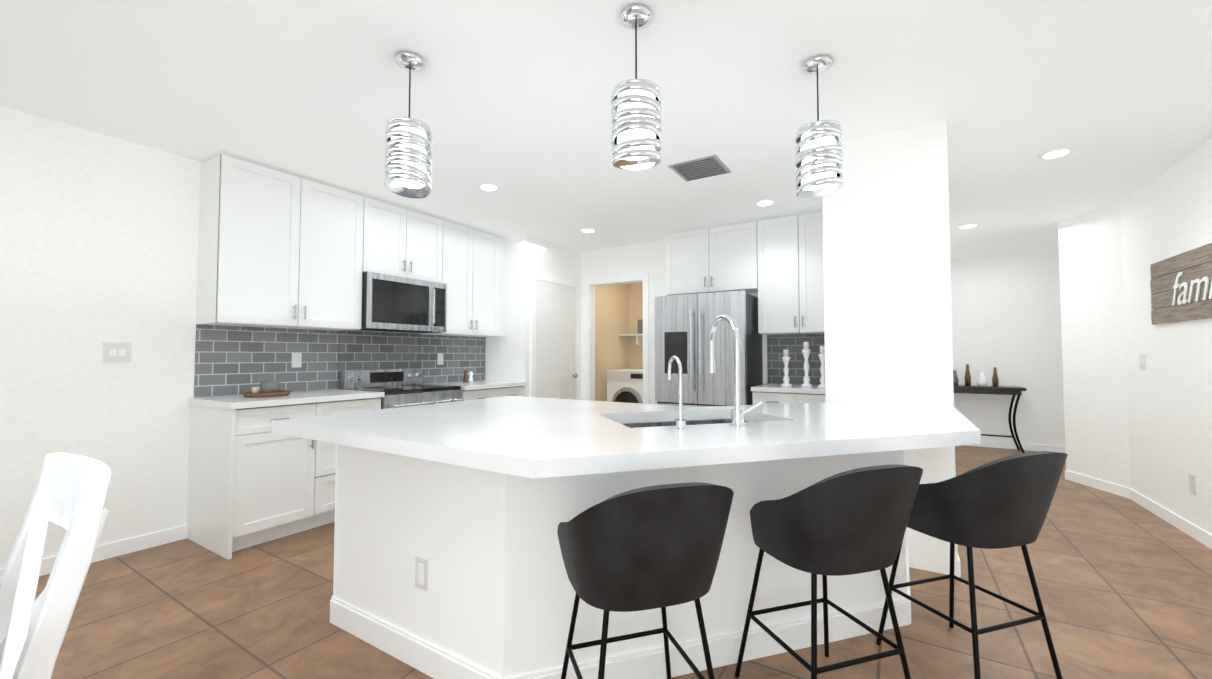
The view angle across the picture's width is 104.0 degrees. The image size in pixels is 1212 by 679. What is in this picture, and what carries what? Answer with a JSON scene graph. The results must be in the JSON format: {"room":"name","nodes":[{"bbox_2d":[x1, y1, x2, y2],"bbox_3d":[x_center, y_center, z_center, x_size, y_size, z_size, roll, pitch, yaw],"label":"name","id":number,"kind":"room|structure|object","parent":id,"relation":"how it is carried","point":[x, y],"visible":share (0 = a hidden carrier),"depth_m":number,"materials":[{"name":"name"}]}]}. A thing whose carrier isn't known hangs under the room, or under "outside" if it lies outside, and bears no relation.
{"room":"kitchen","nodes":[
{"label":"kitchen","id":0,"kind":"room"},
{"bbox_2d":[0,106,478,568],"bbox_3d":[-3.271,0.023,2.397,0.120,2.500,7.050,-1,-2,32],"label":"wall","id":1,"kind":"structure","parent":0,"point":[99,238],"depth_m":2.77,"materials":[{"name":"paint"}]},
{"bbox_2d":[102,342,131,362],"bbox_3d":[-2.924,0.078,2.834,0.012,0.120,0.120,-1,-2,32],"label":"light switch","id":2,"kind":"object","parent":1,"relation":"attached to","point":[115,352],"visible":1,"depth_m":2.83,"materials":[{"name":"white plastic"}]},
{"bbox_2d":[196,154,375,330],"bbox_3d":[-2.328,-0.629,3.519,0.328,1.080,1.010,-1,-2,32],"label":"upper cabinet","id":3,"kind":"object","parent":1,"relation":"attached to","point":[277,249],"depth_m":3.30,"materials":[{"name":"white paint"}]},
{"bbox_2d":[194,324,485,396],"bbox_3d":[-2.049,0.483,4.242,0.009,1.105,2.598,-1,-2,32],"label":"backsplash","id":4,"kind":"structure","parent":1,"relation":"attached to","point":[234,360],"depth_m":3.78,"materials":[{"name":"tile"}]},
{"bbox_2d":[291,353,301,367],"bbox_3d":[-2.399,0.159,3.671,0.005,0.115,0.070,-1,-2,32],"label":"outlet","id":5,"kind":"object","parent":4,"relation":"attached to","point":[296,361],"depth_m":3.67,"materials":[{"name":"white plastic"}]},
{"bbox_2d":[437,353,442,364],"bbox_3d":[-1.687,0.198,4.827,0.005,0.115,0.070,-1,-2,32],"label":"outlet","id":6,"kind":"object","parent":4,"relation":"attached to","point":[440,355],"depth_m":4.82,"materials":[{"name":"white plastic"}]},
{"bbox_2d":[372,200,443,282],"bbox_3d":[-1.891,-0.840,4.238,0.328,0.610,0.780,-1,-2,32],"label":"upper cabinet","id":7,"kind":"object","parent":1,"relation":"attached to","point":[406,243],"depth_m":4.16,"materials":[{"name":"white paint"}]},
{"bbox_2d":[360,272,446,332],"bbox_3d":[-1.835,-0.300,4.185,0.439,0.456,0.772,-1,-2,32],"label":"over-the-range microwave","id":8,"kind":"object","parent":7,"relation":"attached to","point":[391,303],"visible":0.94,"depth_m":4.03,"materials":[{"name":"grey metal"}]},
{"bbox_2d":[419,221,499,336],"bbox_3d":[-1.506,-0.584,4.854,0.328,1.080,0.808,-1,-2,32],"label":"upper cabinet","id":9,"kind":"object","parent":1,"relation":"attached to","point":[471,256],"depth_m":4.78,"materials":[{"name":"white paint"}]},
{"bbox_2d":[0,440,1211,579],"bbox_3d":[0.806,1.228,2.285,6.900,0.085,11.000,-1,-2,32],"label":"baseboard","id":10,"kind":"structure","parent":1,"relation":"attached to","point":[158,538],"depth_m":3.12,"materials":[{"name":"white paint"}]},
{"bbox_2d":[415,556,427,590],"bbox_3d":[-0.707,0.896,1.812,0.070,0.115,0.008,-1,-2,32],"label":"outlet","id":11,"kind":"object","parent":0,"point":[421,573],"visible":1,"depth_m":1.81,"materials":[{"name":"white plastic"}]},
{"bbox_2d":[485,234,580,399],"bbox_3d":[-0.863,0.137,5.739,0.720,2.500,1.170,-1,-2,32],"label":"wall","id":12,"kind":"structure","parent":0,"point":[508,357],"depth_m":5.19,"materials":[{"name":"paint"}]},
{"bbox_2d":[530,273,578,399],"bbox_3d":[-0.547,0.330,5.474,0.087,2.095,0.890,-1,-2,32],"label":"door","id":13,"kind":"structure","parent":12,"relation":"in","point":[554,368],"depth_m":5.46,"materials":[{"name":"white paint"}]},
{"bbox_2d":[0,0,1211,258],"bbox_3d":[0.383,-1.270,2.924,8.400,0.120,11.700,-1,-2,32],"label":"ceiling","id":14,"kind":"structure","parent":0,"point":[512,98],"depth_m":2.36,"materials":[{"name":"paint"}]},
{"bbox_2d":[384,51,431,197],"bbox_3d":[-0.866,-0.943,2.084,0.192,0.589,0.192,-1,-2,32],"label":"pendant light","id":15,"kind":"object","parent":14,"relation":"hanging from","point":[408,160],"visible":1,"depth_m":2.02,"materials":[{"name":"silver metal"}]},
{"bbox_2d":[477,183,500,191],"bbox_3d":[-0.911,-1.181,3.681,0.184,0.006,0.184,-1,-2,32],"label":"recessed light","id":16,"kind":"object","parent":14,"relation":"in","point":[490,187],"visible":1,"depth_m":3.67,"materials":[{"name":"white paint"}]},
{"bbox_2d":[580,228,596,232],"bbox_3d":[-0.183,-1.137,4.959,0.184,0.006,0.184,-1,-2,32],"label":"recessed light","id":17,"kind":"object","parent":14,"relation":"in","point":[588,230],"visible":1,"depth_m":4.94,"materials":[{"name":"white paint"}]},
{"bbox_2d":[611,3,661,169],"bbox_3d":[0.115,-0.951,1.809,0.191,0.592,0.192,-1,-2,32],"label":"pendant light","id":18,"kind":"object","parent":14,"relation":"hanging from","point":[636,124],"visible":1,"depth_m":1.74,"materials":[{"name":"silver metal"}]},
{"bbox_2d":[668,155,731,181],"bbox_3d":[0.660,-1.191,3.315,0.340,0.010,0.340,-1,-2,32],"label":"ceiling vent","id":19,"kind":"object","parent":14,"relation":"in","point":[701,168],"visible":1,"depth_m":3.29,"materials":[{"name":"grey metal"}]},
{"bbox_2d":[754,199,775,205],"bbox_3d":[1.363,-1.168,4.056,0.184,0.006,0.184,-1,-2,32],"label":"recessed light","id":20,"kind":"object","parent":14,"relation":"in","point":[767,202],"visible":1,"depth_m":4.04,"materials":[{"name":"white paint"}]},
{"bbox_2d":[795,54,842,197],"bbox_3d":[0.945,-0.942,2.109,0.192,0.589,0.192,-1,-2,32],"label":"pendant light","id":21,"kind":"object","parent":14,"relation":"hanging from","point":[819,160],"visible":0.96,"depth_m":2.04,"materials":[{"name":"silver metal"}]},
{"bbox_2d":[957,224,979,228],"bbox_3d":[3.667,-1.143,4.787,0.184,0.006,0.184,-1,-2,32],"label":"recessed light","id":22,"kind":"object","parent":14,"relation":"in","point":[966,226],"visible":1,"depth_m":4.78,"materials":[{"name":"white paint"}]},
{"bbox_2d":[1037,147,1075,159],"bbox_3d":[2.914,-1.202,3.067,0.184,0.006,0.184,-1,-2,32],"label":"recessed light","id":23,"kind":"object","parent":14,"relation":"in","point":[1055,153],"visible":1,"depth_m":3.05,"materials":[{"name":"white paint"}]},
{"bbox_2d":[595,283,630,400],"bbox_3d":[-0.124,0.177,6.940,0.120,2.500,1.650,-1,-2,32],"label":"wall","id":24,"kind":"structure","parent":0,"point":[618,309],"depth_m":7.16,"materials":[{"name":"paint"}]},
{"bbox_2d":[35,445,1211,678],"bbox_3d":[0.383,1.349,2.835,8.400,0.120,11.700,-1,-2,32],"label":"floor","id":25,"kind":"structure","parent":0,"point":[1125,587],"depth_m":2.18,"materials":[{"name":"tile"}]},
{"bbox_2d":[0,452,110,678],"bbox_3d":[-1.177,0.729,0.712,0.450,0.975,0.566,-1,-2,35],"label":"dining chair","id":26,"kind":"object","parent":25,"relation":"on","point":[70,494],"visible":1,"depth_m":0.84,"materials":[{"name":"white wood"}]},
{"bbox_2d":[187,404,322,559],"bbox_3d":[-2.343,0.861,3.156,0.628,0.876,0.499,-1,-2,32],"label":"base cabinet","id":27,"kind":"object","parent":25,"relation":"on","point":[253,479],"depth_m":2.97,"materials":[{"name":"white paint"}]},
{"bbox_2d":[188,389,384,407],"bbox_3d":[-2.218,0.411,3.361,0.643,0.038,0.978,-1,-2,32],"label":"countertop","id":28,"kind":"structure","parent":27,"relation":"on","point":[315,396],"depth_m":3.14,"materials":[{"name":"white stone"}]},
{"bbox_2d":[242,380,289,397],"bbox_3d":[-2.321,0.334,3.241,0.270,0.105,0.270,-1,-2,32],"label":"decorative tray","id":29,"kind":"object","parent":28,"relation":"on","point":[270,388],"visible":1,"depth_m":3.19,"materials":[{"name":"brown wood"}]},
{"bbox_2d":[319,396,382,525],"bbox_3d":[-2.118,0.874,3.542,0.608,0.876,0.538,-1,-2,32],"label":"base cabinet","id":30,"kind":"object","parent":25,"relation":"on","point":[332,406],"depth_m":3.31,"materials":[{"name":"white paint"}]},
{"bbox_2d":[340,369,463,408],"bbox_3d":[-1.730,0.798,4.083,0.684,1.065,0.768,-1,-2,32],"label":"range","id":31,"kind":"object","parent":25,"relation":"on","point":[403,387],"visible":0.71,"depth_m":4.04,"materials":[{"name":"grey metal"}]},
{"bbox_2d":[461,384,526,400],"bbox_3d":[-1.339,0.917,4.808,0.608,0.876,0.865,-1,-2,32],"label":"base cabinet","id":32,"kind":"object","parent":25,"relation":"on","point":[480,393],"depth_m":4.63,"materials":[{"name":"white paint"}]},
{"bbox_2d":[434,380,526,391],"bbox_3d":[-1.324,0.460,4.814,0.643,0.038,0.866,-1,-2,32],"label":"countertop","id":33,"kind":"structure","parent":32,"relation":"on","point":[467,386],"depth_m":4.71,"materials":[{"name":"white stone"}]},
{"bbox_2d":[463,370,469,381],"bbox_3d":[-1.457,0.379,4.914,0.050,0.130,0.050,-1,-2,17],"label":"pepper shaker","id":34,"kind":"object","parent":33,"relation":"on","point":[466,379],"depth_m":4.90,"materials":[{"name":"brown wood"}]},
{"bbox_2d":[470,371,472,381],"bbox_3d":[-1.420,0.391,4.973,0.050,0.110,0.050,-1,-2,17],"label":"salt","id":35,"kind":"object","parent":33,"relation":"on","point":[471,373],"depth_m":4.96,"materials":[{"name":"white wood"}]},
{"bbox_2d":[607,369,642,403],"bbox_3d":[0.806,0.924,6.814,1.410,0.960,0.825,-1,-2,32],"label":"dryer","id":36,"kind":"object","parent":25,"relation":"on","point":[625,385],"visible":0.23,"depth_m":6.70,"materials":[{"name":"white metal"}]},
{"bbox_2d":[557,482,733,678],"bbox_3d":[0.095,0.809,1.435,0.599,0.866,0.594,-1,-2,32],"label":"stool","id":37,"kind":"object","parent":25,"relation":"on","point":[649,547],"visible":1,"depth_m":1.22,"materials":[{"name":"grey leather"}]},
{"bbox_2d":[496,472,910,678],"bbox_3d":[0.497,0.824,1.870,1.175,0.864,1.343,-1,-2,32],"label":"base cabinet","id":38,"kind":"object","parent":25,"relation":"on","point":[535,594],"depth_m":1.73,"materials":[{"name":"white paint"}]},
{"bbox_2d":[272,396,980,547],"bbox_3d":[0.233,0.381,2.300,2.540,0.050,2.217,-1,-2,32],"label":"countertop","id":39,"kind":"structure","parent":38,"relation":"on","point":[783,450],"depth_m":1.78,"materials":[{"name":"white stone"}]},
{"bbox_2d":[623,419,748,427],"bbox_3d":[0.389,0.498,2.148,0.752,0.190,0.452,1,-2,-17],"label":"sink basin","id":40,"kind":"object","parent":39,"relation":"in","point":[672,423],"depth_m":2.36,"materials":[{"name":"silver metal"}]},
{"bbox_2d":[668,314,761,428],"bbox_3d":[0.436,0.115,1.913,0.324,0.453,0.356,-1,-2,32],"label":"faucet set","id":41,"kind":"object","parent":39,"relation":"on","point":[737,415],"visible":1,"depth_m":1.89,"materials":[{"name":"silver metal"}]},
{"bbox_2d":[654,290,762,406],"bbox_3d":[1.007,0.463,4.673,0.890,1.775,0.707,-1,-2,32],"label":"refrigerator","id":42,"kind":"object","parent":25,"relation":"on","point":[683,323],"visible":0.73,"depth_m":4.42,"materials":[{"name":"grey metal"}]},
{"bbox_2d":[751,383,824,404],"bbox_3d":[1.760,0.880,4.263,0.728,0.914,0.644,-1,-2,32],"label":"base cabinet","id":43,"kind":"object","parent":25,"relation":"on","point":[769,393],"visible":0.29,"depth_m":4.09,"materials":[{"name":"white paint"}]},
{"bbox_2d":[781,350,791,385],"bbox_3d":[1.635,0.257,4.298,0.090,0.332,0.088,-1,-2,32],"label":"candle holder","id":44,"kind":"object","parent":43,"relation":"on","point":[785,358],"depth_m":4.28,"materials":[{"name":"white ceramic"}]},
{"bbox_2d":[801,342,811,386],"bbox_3d":[1.813,0.221,4.284,0.090,0.402,0.088,-1,-2,32],"label":"candle holder","id":45,"kind":"object","parent":43,"relation":"on","point":[806,353],"depth_m":4.27,"materials":[{"name":"white ceramic"}]},
{"bbox_2d":[818,346,824,387],"bbox_3d":[1.889,0.236,4.119,0.090,0.362,0.088,-1,-2,32],"label":"candle holder","id":46,"kind":"object","parent":43,"relation":"on","point":[822,348],"depth_m":4.10,"materials":[{"name":"white ceramic"}]},
{"bbox_2d":[735,464,922,678],"bbox_3d":[0.744,0.816,1.637,0.599,0.866,0.594,-1,-2,32],"label":"stool","id":47,"kind":"object","parent":25,"relation":"on","point":[852,521],"visible":1,"depth_m":1.43,"materials":[{"name":"grey leather"}]},
{"bbox_2d":[876,451,1067,678],"bbox_3d":[1.384,0.823,1.837,0.599,0.866,0.594,-1,-2,32],"label":"stool","id":48,"kind":"object","parent":25,"relation":"on","point":[1004,502],"visible":0.96,"depth_m":1.64,"materials":[{"name":"grey leather"}]},
{"bbox_2d":[953,385,1025,452],"bbox_3d":[4.759,1.001,6.089,0.940,0.804,0.365,-1,-2,32],"label":"console table","id":49,"kind":"object","parent":25,"relation":"on","point":[1000,390],"visible":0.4,"depth_m":5.92,"materials":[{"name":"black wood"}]},
{"bbox_2d":[631,282,642,368],"bbox_3d":[1.098,0.188,7.238,1.890,2.500,0.120,-1,-2,32],"label":"wall","id":50,"kind":"structure","parent":0,"point":[636,288],"depth_m":7.56,"materials":[{"name":"paint"}]},
{"bbox_2d":[619,320,642,344],"bbox_3d":[0.979,-0.119,7.055,1.640,0.380,0.325,-1,-2,32],"label":"shelf","id":51,"kind":"object","parent":50,"relation":"attached to","point":[639,338],"visible":0.21,"depth_m":7.24,"materials":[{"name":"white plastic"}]},
{"bbox_2d":[581,240,785,403],"bbox_3d":[1.269,0.113,5.045,3.640,2.500,0.120,-1,-2,32],"label":"wall","id":52,"kind":"structure","parent":0,"point":[645,258],"depth_m":5.55,"materials":[{"name":"paint"}]},
{"bbox_2d":[584,273,648,403],"bbox_3d":[0.141,0.316,5.723,0.900,2.140,0.135,-1,-2,32],"label":"door frame","id":53,"kind":"structure","parent":52,"relation":"attached to","point":[589,341],"depth_m":5.87,"materials":[{"name":"white paint"}]},
{"bbox_2d":[666,221,757,295],"bbox_3d":[1.120,-0.797,4.900,0.950,0.650,0.328,-1,-2,32],"label":"upper cabinet","id":54,"kind":"object","parent":52,"relation":"attached to","point":[721,258],"depth_m":4.74,"materials":[{"name":"white paint"}]},
{"bbox_2d":[750,211,823,334],"bbox_3d":[1.813,-0.597,4.466,0.798,1.080,0.328,-1,-2,32],"label":"upper cabinet","id":55,"kind":"object","parent":52,"relation":"attached to","point":[776,264],"depth_m":4.35,"materials":[{"name":"white paint"}]},
{"bbox_2d":[767,334,824,384],"bbox_3d":[1.928,0.190,4.558,0.726,0.484,0.009,-1,-2,32],"label":"backsplash","id":56,"kind":"structure","parent":52,"relation":"attached to","point":[777,345],"depth_m":4.61,"materials":[{"name":"tile"}]},
{"bbox_2d":[822,121,957,576],"bbox_3d":[2.102,0.062,3.536,0.640,2.500,1.820,-1,-2,32],"label":"pillar","id":57,"kind":"structure","parent":0,"point":[887,289],"depth_m":2.74,"materials":[{"name":"paint"}]},
{"bbox_2d":[950,250,1064,445],"bbox_3d":[5.515,0.144,5.955,2.880,2.500,0.120,-1,-2,32],"label":"wall","id":58,"kind":"structure","parent":0,"point":[1006,315],"depth_m":6.08,"materials":[{"name":"paint"}]},
{"bbox_2d":[1058,139,1211,533],"bbox_3d":[2.669,-0.053,0.155,1.650,2.500,9.450,-1,-2,32],"label":"wall","id":59,"kind":"structure","parent":0,"point":[1129,423],"depth_m":3.76,"materials":[{"name":"paint"}]},
{"bbox_2d":[1139,355,1146,369],"bbox_3d":[4.194,0.177,3.701,0.010,0.120,0.100,-1,-2,32],"label":"light switch","id":60,"kind":"object","parent":59,"relation":"attached to","point":[1143,365],"visible":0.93,"depth_m":3.69,"materials":[{"name":"white plastic"}]},
{"bbox_2d":[1150,243,1211,324],"bbox_3d":[3.710,-0.353,2.951,0.028,0.446,1.353,-1,-2,32],"label":"family sign","id":61,"kind":"object","parent":59,"relation":"attached to","point":[1181,286],"visible":1,"depth_m":3.12,"materials":[{"name":"brown wood"}]},
{"bbox_2d":[1189,474,1196,494],"bbox_3d":[3.846,0.948,3.103,0.006,0.120,0.080,-1,-2,32],"label":"outlet","id":62,"kind":"object","parent":59,"relation":"attached to","point":[1192,484],"visible":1,"depth_m":3.10,"materials":[{"name":"white plastic"}]}
]}

